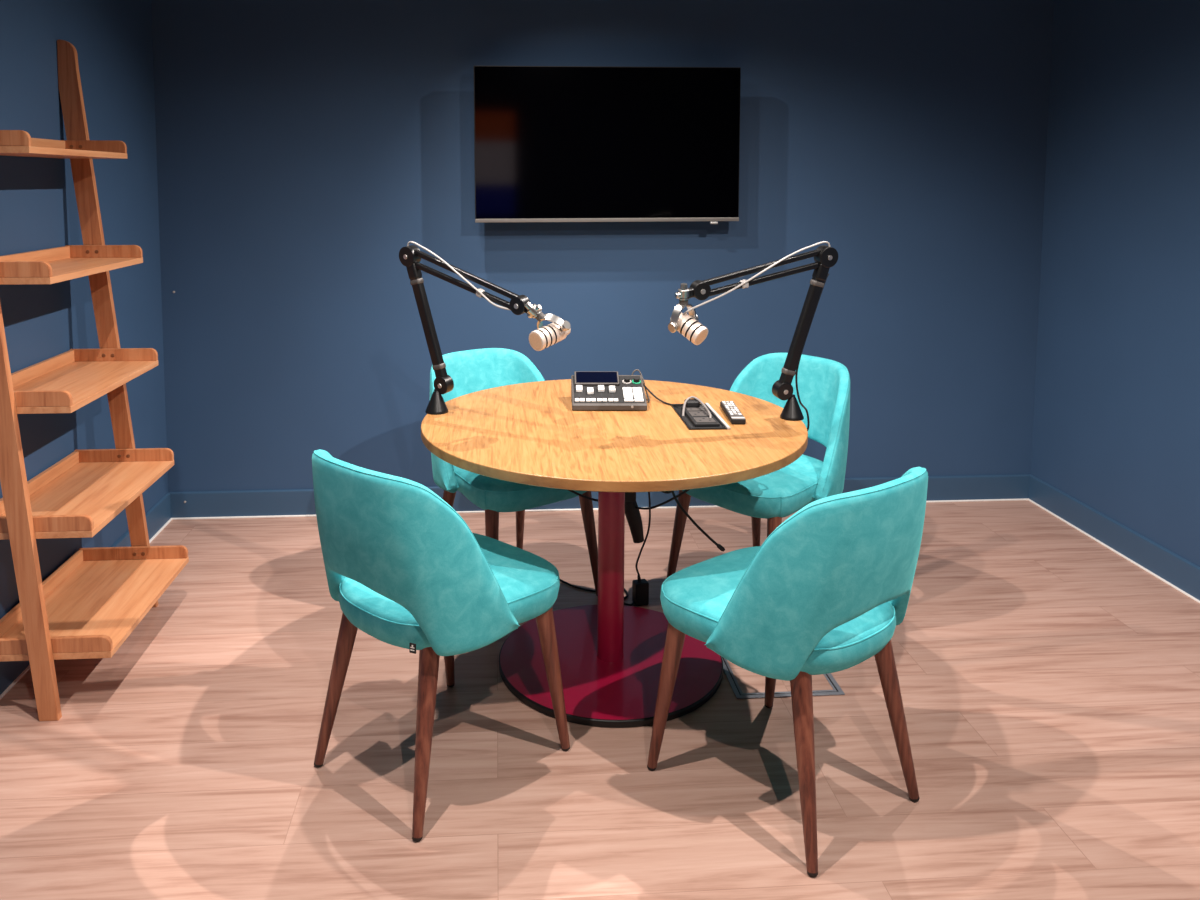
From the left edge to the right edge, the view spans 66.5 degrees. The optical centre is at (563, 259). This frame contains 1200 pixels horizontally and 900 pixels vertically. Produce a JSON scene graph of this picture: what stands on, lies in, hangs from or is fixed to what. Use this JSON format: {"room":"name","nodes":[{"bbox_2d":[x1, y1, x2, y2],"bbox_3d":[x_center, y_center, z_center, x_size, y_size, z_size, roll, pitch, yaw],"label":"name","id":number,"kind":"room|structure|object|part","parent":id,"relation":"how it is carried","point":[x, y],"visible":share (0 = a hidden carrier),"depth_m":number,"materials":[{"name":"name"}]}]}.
{"room":"studio","nodes":[
{"label":"studio","id":0,"kind":"room"},
{"bbox_2d":[0,0,167,618],"bbox_3d":[-1.518,-0.040,1.058,0.100,2.750,5.431,0,5,-4],"label":"wall","id":1,"kind":"structure","parent":0,"point":[112,40],"depth_m":3.03,"materials":[{"name":"blue paint"}]},
{"bbox_2d":[0,493,170,694],"bbox_3d":[-1.467,1.271,1.169,0.012,0.108,5.419,0,5,-4],"label":"baseboard","id":2,"kind":"structure","parent":1,"relation":"attached to","point":[159,514],"depth_m":3.42,"materials":[{"name":"blue paint"}]},
{"bbox_2d":[0,519,171,699],"bbox_3d":[-1.462,1.328,1.170,0.019,0.006,5.410,0,5,-4],"label":"trim","id":3,"kind":"structure","parent":1,"relation":"attached to","point":[23,673],"depth_m":2.64,"materials":[{"name":"white paint"}]},
{"bbox_2d":[0,500,1199,899],"bbox_3d":[0.422,1.375,1.323,4.001,0.100,5.631,0,5,-4],"label":"floor","id":4,"kind":"structure","parent":0,"point":[1049,681],"depth_m":2.28,"materials":[{"name":"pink wood"}]},
{"bbox_2d":[0,39,188,720],"bbox_3d":[-1.406,0.262,2.674,0.355,1.872,0.670,0,5,-4],"label":"ladder shelf","id":5,"kind":"object","parent":4,"relation":"on","point":[87,608],"visible":1,"depth_m":2.72,"materials":[{"name":"brown wood"}]},
{"bbox_2d":[312,449,569,841],"bbox_3d":[-0.312,0.836,2.246,0.524,0.812,0.552,5,7,42],"label":"dining chair","id":6,"kind":"object","parent":4,"relation":"on","point":[404,569],"visible":1,"depth_m":2.01,"materials":[{"name":"teal fabric"}]},
{"bbox_3d":[-0.549,1.025,2.246,0.130,0.419,0.047,-1,5,-13],"label":"leg","id":7,"kind":"part","parent":6,"relation":"part of","materials":[{"name":"brown wood"}]},
{"bbox_3d":[-0.393,0.647,2.138,0.524,0.419,0.306,5,7,42],"label":"backrest","id":8,"kind":"part","parent":6,"relation":"part of","materials":[{"name":"teal fabric"}]},
{"bbox_3d":[-0.302,1.045,2.027,0.047,0.419,0.130,1,5,6],"label":"leg","id":9,"kind":"part","parent":6,"relation":"part of","materials":[{"name":"brown wood"}]},
{"bbox_3d":[-0.293,0.813,2.266,0.467,0.108,0.494,5,7,42],"label":"seat","id":10,"kind":"part","parent":6,"relation":"part of","materials":[{"name":"teal fabric"}]},
{"bbox_3d":[-0.330,1.000,2.544,0.047,0.416,0.099,0,5,1],"label":"leg","id":11,"kind":"part","parent":6,"relation":"part of","materials":[{"name":"brown wood"}]},
{"bbox_3d":[-0.033,1.024,2.285,0.099,0.416,0.047,-2,5,-24],"label":"leg","id":12,"kind":"part","parent":6,"relation":"part of","materials":[{"name":"brown wood"}]},
{"bbox_2d":[430,348,597,595],"bbox_3d":[-0.188,0.755,3.189,0.524,0.812,0.552,-3,6,-36],"label":"dining chair","id":13,"kind":"object","parent":4,"relation":"on","point":[475,370],"visible":0.36,"depth_m":3.14,"materials":[{"name":"teal fabric"}]},
{"bbox_3d":[-0.419,0.939,3.251,0.130,0.419,0.047,3,6,29],"label":"leg","id":14,"kind":"part","parent":13,"relation":"part of","materials":[{"name":"brown wood"}]},
{"bbox_3d":[-0.260,0.550,3.270,0.524,0.419,0.306,-3,6,-36],"label":"backrest","id":15,"kind":"part","parent":13,"relation":"part of","materials":[{"name":"teal fabric"}]},
{"bbox_3d":[-0.232,0.968,2.927,0.047,0.416,0.099,1,5,4],"label":"leg","id":16,"kind":"part","parent":13,"relation":"part of","materials":[{"name":"brown wood"}]},
{"bbox_3d":[-0.171,0.736,3.164,0.467,0.108,0.494,-3,6,-36],"label":"seat","id":17,"kind":"part","parent":13,"relation":"part of","materials":[{"name":"teal fabric"}]},
{"bbox_3d":[-0.165,0.923,3.438,0.047,0.419,0.130,-1,5,-12],"label":"leg","id":18,"kind":"part","parent":13,"relation":"part of","materials":[{"name":"brown wood"}]},
{"bbox_3d":[0.091,0.948,3.165,0.099,0.416,0.047,1,5,13],"label":"leg","id":19,"kind":"part","parent":13,"relation":"part of","materials":[{"name":"brown wood"}]},
{"bbox_2d":[560,579,634,605],"bbox_3d":[0.119,1.151,3.232,0.357,0.015,0.106,4,6,37],"label":"cord","id":20,"kind":"object","parent":4,"relation":"on","point":[561,580],"visible":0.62,"depth_m":3.20,"materials":[{"name":"black rubber"}]},
{"bbox_2d":[421,379,807,727],"bbox_3d":[0.142,0.833,2.699,1.104,0.740,1.104,0,5,-4],"label":"round table","id":21,"kind":"object","parent":4,"relation":"on","point":[610,652],"visible":0.84,"depth_m":2.57,"materials":[{"name":"brown wood"}]},
{"bbox_2d":[399,241,529,414],"bbox_3d":[-0.270,0.246,2.648,0.482,0.587,0.081,3,6,32],"label":"boom arm","id":22,"kind":"object","parent":21,"relation":"on","point":[410,256],"visible":0.96,"depth_m":2.71,"materials":[{"name":"black metal"}]},
{"bbox_3d":[-0.407,0.180,2.730,0.127,0.367,0.031,1,5,11],"label":"arm","id":23,"kind":"part","parent":22,"relation":"part of","materials":[{"name":"black metal"}]},
{"bbox_3d":[-0.286,0.073,2.624,0.385,0.123,0.016,3,6,32],"label":"rod","id":24,"kind":"part","parent":22,"relation":"part of","materials":[{"name":"black metal"}]},
{"bbox_3d":[-0.280,0.042,2.613,0.383,0.128,0.016,3,6,32],"label":"rod","id":25,"kind":"part","parent":22,"relation":"part of","materials":[{"name":"black metal"}]},
{"bbox_2d":[524,302,570,350],"bbox_3d":[-0.037,0.177,2.493,0.129,0.128,0.101,-2,6,-27],"label":"microphone","id":26,"kind":"object","parent":22,"relation":"hanging from","point":[548,335],"visible":1,"depth_m":2.47,"materials":[{"name":"beige"}]},
{"bbox_2d":[529,333,541,349],"bbox_3d":[-0.073,0.218,2.450,0.047,0.046,0.012,5,7,43],"label":"grille","id":27,"kind":"object","parent":26,"relation":"attached to","point":[535,339],"depth_m":2.45,"materials":[{"name":"beige"}]},
{"bbox_3d":[-0.063,0.155,2.496,0.029,0.029,0.025,0,5,-4],"label":"post","id":28,"kind":"part","parent":26,"relation":"part of","materials":[{"name":"grey plastic"}]},
{"bbox_3d":[0.006,0.178,2.474,0.029,0.029,0.030,0,5,-4],"label":"knob","id":29,"kind":"part","parent":26,"relation":"part of","materials":[{"name":"silver metal"}]},
{"bbox_2d":[568,490,597,501],"bbox_3d":[0.040,0.624,2.841,0.324,0.293,0.036,-2,5,-23],"label":"cord","id":30,"kind":"object","parent":21,"relation":"hanging from","point":[572,491],"visible":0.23,"depth_m":2.87,"materials":[{"name":"black rubber"}]},
{"bbox_2d":[571,371,646,410],"bbox_3d":[0.139,0.406,2.847,0.226,0.085,0.186,0,5,-1],"label":"mixer","id":31,"kind":"object","parent":21,"relation":"on","point":[590,390],"visible":1,"depth_m":2.82,"materials":[{"name":"grey plastic"}]},
{"bbox_3d":[0.106,0.371,2.892,0.130,0.023,0.057,0,5,-1],"label":"display glass","id":32,"kind":"part","parent":31,"relation":"part of","materials":[{"name":"black glass"}]},
{"bbox_3d":[0.139,0.402,2.845,0.214,0.048,0.162,0,5,-1],"label":"panel","id":33,"kind":"part","parent":31,"relation":"part of","materials":[{"name":"grey plastic"}]},
{"bbox_3d":[0.140,1.191,2.730,0.665,0.022,0.665,0,5,-4],"label":"plate","id":34,"kind":"part","parent":21,"relation":"part of","materials":[{"name":"red metal"}]},
{"bbox_2d":[625,492,643,542],"bbox_3d":[0.222,0.687,2.894,0.073,0.425,0.060,0,5,-4],"label":"cable sleeve","id":35,"kind":"object","parent":21,"relation":"attached to","point":[633,516],"visible":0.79,"depth_m":2.89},
{"bbox_2d":[632,369,649,402],"bbox_3d":[0.256,0.400,2.911,0.035,0.087,0.108,-2,6,-29],"label":"cable","id":36,"kind":"object","parent":21,"relation":"on","point":[636,369],"visible":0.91,"depth_m":2.94,"materials":[{"name":"grey plastic"}]},
{"bbox_2d":[635,492,650,575],"bbox_3d":[0.258,0.770,3.035,0.036,0.613,0.080,-2,5,-22],"label":"cord","id":37,"kind":"object","parent":21,"relation":"hanging from","point":[644,542],"visible":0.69,"depth_m":3.02,"materials":[{"name":"black rubber"}]},
{"bbox_2d":[632,575,648,605],"bbox_3d":[0.263,1.119,3.107,0.048,0.101,0.040,-1,5,-16],"label":"power adapter","id":38,"kind":"object","parent":37,"relation":"hanging from","point":[640,587],"visible":1,"depth_m":3.09,"materials":[{"name":"black plastic"}]},
{"bbox_2d":[643,384,681,406],"bbox_3d":[0.301,0.422,2.869,0.019,0.050,0.213,-3,6,-37],"label":"power cable","id":39,"kind":"object","parent":21,"relation":"on","point":[650,392],"visible":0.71,"depth_m":2.87,"materials":[{"name":"black rubber"}]},
{"bbox_2d":[636,489,689,509],"bbox_3d":[0.336,0.643,2.763,0.340,0.315,0.054,4,6,40],"label":"cord","id":40,"kind":"object","parent":21,"relation":"hanging from","point":[684,491],"visible":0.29,"depth_m":2.77,"materials":[{"name":"black rubber"}]},
{"bbox_2d":[671,491,724,551],"bbox_3d":[0.368,0.660,2.573,0.174,0.317,0.040,2,5,20],"label":"cord","id":41,"kind":"object","parent":21,"relation":"hanging from","point":[719,546],"visible":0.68,"depth_m":2.56,"materials":[{"name":"black rubber"}]},
{"bbox_2d":[671,396,730,429],"bbox_3d":[0.401,0.443,2.697,0.118,0.040,0.286,0,5,-4],"label":"panel","id":42,"kind":"object","parent":21,"relation":"on","point":[695,415],"visible":1,"depth_m":2.67,"materials":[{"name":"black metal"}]},
{"bbox_2d":[685,406,705,410],"bbox_3d":[0.396,0.447,2.749,0.056,0.002,0.052,0,5,-4],"label":"outlet","id":43,"kind":"object","parent":42,"relation":"attached to","point":[687,408],"depth_m":2.75,"materials":[{"name":"grey plastic"}]},
{"bbox_3d":[0.387,0.442,2.707,0.078,0.040,0.169,0,5,-4],"label":"cord","id":44,"kind":"part","parent":42,"relation":"part of","materials":[{"name":"white plastic"}]},
{"bbox_2d":[688,411,708,415],"bbox_3d":[0.400,0.452,2.687,0.056,0.002,0.052,0,5,-4],"label":"outlet","id":45,"kind":"object","parent":42,"relation":"attached to","point":[690,413],"depth_m":2.69,"materials":[{"name":"grey plastic"}]},
{"bbox_2d":[681,406,719,426],"bbox_3d":[0.401,0.458,2.681,0.072,0.010,0.203,0,5,-4],"label":"socket","id":46,"kind":"object","parent":42,"relation":"attached to","point":[694,416],"depth_m":2.66,"materials":[{"name":"black plastic"}]},
{"bbox_2d":[693,417,715,421],"bbox_3d":[0.405,0.458,2.620,0.056,0.002,0.052,0,5,-4],"label":"outlet","id":47,"kind":"object","parent":42,"relation":"attached to","point":[695,419],"depth_m":2.62,"materials":[{"name":"grey plastic"}]},
{"bbox_3d":[0.455,0.460,2.702,0.009,0.006,0.286,0,5,-4],"label":"lid","id":48,"kind":"part","parent":42,"relation":"part of","materials":[{"name":"silver metal"}]},
{"bbox_2d":[720,401,745,423],"bbox_3d":[0.502,0.452,2.715,0.042,0.020,0.210,0,5,1],"label":"remote control","id":49,"kind":"object","parent":21,"relation":"on","point":[730,409],"visible":1,"depth_m":2.68,"materials":[{"name":"grey plastic"}]},
{"bbox_2d":[683,241,837,430],"bbox_3d":[0.545,0.246,2.615,0.484,0.598,0.096,-1,5,-17],"label":"boom arm","id":50,"kind":"object","parent":21,"relation":"on","point":[825,257],"visible":0.94,"depth_m":2.62,"materials":[{"name":"black metal"}]},
{"bbox_2d":[668,283,707,344],"bbox_3d":[0.341,0.148,2.517,0.111,0.168,0.106,0,5,-4],"label":"microphone","id":51,"kind":"object","parent":50,"relation":"hanging from","point":[687,325],"visible":1,"depth_m":2.50,"materials":[{"name":"beige"}]},
{"bbox_3d":[0.304,0.185,2.503,0.027,0.029,0.029,-5,7,-45],"label":"knob","id":52,"kind":"part","parent":51,"relation":"part of","materials":[{"name":"silver metal"}]},
{"bbox_3d":[0.331,0.115,2.513,0.026,0.022,0.027,0,5,-4],"label":"post","id":53,"kind":"part","parent":51,"relation":"part of","materials":[{"name":"grey plastic"}]},
{"bbox_2d":[696,330,707,343],"bbox_3d":[0.377,0.210,2.492,0.024,0.043,0.047,4,6,40],"label":"grille","id":54,"kind":"object","parent":51,"relation":"attached to","point":[701,335],"depth_m":2.49,"materials":[{"name":"beige"}]},
{"bbox_3d":[0.559,0.022,2.570,0.378,0.099,0.016,-1,5,-17],"label":"rod","id":55,"kind":"part","parent":50,"relation":"part of","materials":[{"name":"black metal"}]},
{"bbox_3d":[0.565,0.054,2.579,0.379,0.093,0.016,-1,5,-17],"label":"rod","id":56,"kind":"part","parent":50,"relation":"part of","materials":[{"name":"black metal"}]},
{"bbox_3d":[0.699,0.186,2.655,0.138,0.377,0.032,1,5,6],"label":"arm","id":57,"kind":"part","parent":50,"relation":"part of","materials":[{"name":"black metal"}]},
{"bbox_2d":[666,353,849,578],"bbox_3d":[0.687,0.762,3.139,0.552,0.812,0.525,-4,6,-40],"label":"dining chair","id":58,"kind":"object","parent":4,"relation":"on","point":[823,384],"visible":0.59,"depth_m":3.05,"materials":[{"name":"teal fabric"}]},
{"bbox_3d":[0.406,0.949,3.173,0.099,0.416,0.047,-1,5,-16],"label":"leg","id":59,"kind":"part","parent":58,"relation":"part of","materials":[{"name":"brown wood"}]},
{"bbox_3d":[0.665,0.743,3.119,0.494,0.108,0.467,-4,6,-40],"label":"seat","id":60,"kind":"part","parent":58,"relation":"part of","materials":[{"name":"teal fabric"}]},
{"bbox_3d":[0.710,0.930,3.390,0.047,0.419,0.130,1,5,14],"label":"leg","id":61,"kind":"part","parent":58,"relation":"part of","materials":[{"name":"brown wood"}]},
{"bbox_3d":[0.663,0.975,2.875,0.047,0.416,0.099,1,5,9],"label":"leg","id":62,"kind":"part","parent":58,"relation":"part of","materials":[{"name":"brown wood"}]},
{"bbox_3d":[0.781,0.560,3.201,0.306,0.419,0.524,-4,6,-40],"label":"backrest","id":63,"kind":"part","parent":58,"relation":"part of","materials":[{"name":"teal fabric"}]},
{"bbox_2d":[721,656,844,698],"bbox_3d":[0.624,1.204,2.702,0.308,0.004,0.308,0,5,-4],"label":"floor outlet","id":64,"kind":"object","parent":4,"relation":"on","point":[745,684],"visible":0.47,"depth_m":2.61,"materials":[{"name":"grey metal"}]},
{"bbox_3d":[0.624,1.204,2.702,0.261,0.003,0.261,0,5,-4],"label":"lid","id":65,"kind":"part","parent":64,"relation":"part of","materials":[{"name":"pink wood"}]},
{"bbox_2d":[647,467,927,876],"bbox_3d":[0.534,0.847,2.149,0.524,0.812,0.551,-4,6,-38],"label":"dining chair","id":66,"kind":"object","parent":4,"relation":"on","point":[828,590],"visible":1,"depth_m":1.92,"materials":[{"name":"teal fabric"}]},
{"bbox_3d":[0.253,1.032,2.201,0.099,0.416,0.047,1,5,11],"label":"leg","id":67,"kind":"part","parent":66,"relation":"part of","materials":[{"name":"brown wood"}]},
{"bbox_3d":[0.563,1.012,2.444,0.047,0.416,0.099,-1,5,-14],"label":"leg","id":68,"kind":"part","parent":66,"relation":"part of","materials":[{"name":"brown wood"}]},
{"bbox_3d":[0.517,0.824,2.170,0.467,0.108,0.494,-4,6,-38],"label":"seat","id":69,"kind":"part","parent":66,"relation":"part of","materials":[{"name":"teal fabric"}]},
{"bbox_3d":[0.514,1.056,1.932,0.047,0.419,0.130,-1,5,-13],"label":"leg","id":70,"kind":"part","parent":66,"relation":"part of","materials":[{"name":"brown wood"}]},
{"bbox_3d":[0.610,0.660,2.036,0.524,0.419,0.306,-4,6,-38],"label":"backrest","id":71,"kind":"part","parent":66,"relation":"part of","materials":[{"name":"teal fabric"}]},
{"bbox_3d":[0.765,1.040,2.125,0.130,0.419,0.047,3,6,28],"label":"leg","id":72,"kind":"part","parent":66,"relation":"part of","materials":[{"name":"brown wood"}]},
{"bbox_2d":[151,0,1053,491],"bbox_3d":[0.225,-0.283,3.948,3.801,2.750,0.100,0,5,-4],"label":"wall","id":73,"kind":"structure","parent":0,"point":[301,145],"depth_m":3.90,"materials":[{"name":"blue paint"}]},
{"bbox_2d":[168,474,1030,517],"bbox_3d":[0.225,1.032,4.006,3.801,0.108,0.012,0,5,-4],"label":"baseboard","id":74,"kind":"structure","parent":73,"relation":"attached to","point":[971,487],"depth_m":3.96,"materials":[{"name":"blue paint"}]},
{"bbox_2d":[170,498,1028,519],"bbox_3d":[0.225,1.089,4.006,3.799,0.006,0.020,0,5,-4],"label":"trim","id":75,"kind":"structure","parent":73,"relation":"attached to","point":[230,517],"depth_m":3.97,"materials":[{"name":"white paint"}]},
{"bbox_2d":[473,65,740,223],"bbox_3d":[0.182,-0.476,3.818,1.105,0.648,0.118,0,5,-4],"label":"television","id":76,"kind":"object","parent":73,"relation":"attached to","point":[552,143],"visible":1,"depth_m":3.76,"materials":[{"name":"black"}]},
{"bbox_2d":[1031,0,1199,566],"bbox_3d":[2.372,-0.050,1.343,0.100,2.750,5.431,0,5,-4],"label":"wall","id":77,"kind":"structure","parent":0,"point":[1116,420],"depth_m":3.54,"materials":[{"name":"blue paint"}]},
{"bbox_2d":[1028,499,1199,602],"bbox_3d":[2.308,1.318,1.446,0.019,0.006,5.410,0,5,-4],"label":"trim","id":78,"kind":"structure","parent":77,"relation":"attached to","point":[1033,502],"depth_m":3.52,"materials":[{"name":"white paint"}]},
{"bbox_2d":[1029,475,1199,599],"bbox_3d":[2.312,1.261,1.446,0.012,0.108,5.419,0,5,-4],"label":"baseboard","id":79,"kind":"structure","parent":77,"relation":"attached to","point":[1178,571],"depth_m":3.53,"materials":[{"name":"blue paint"}]}
]}

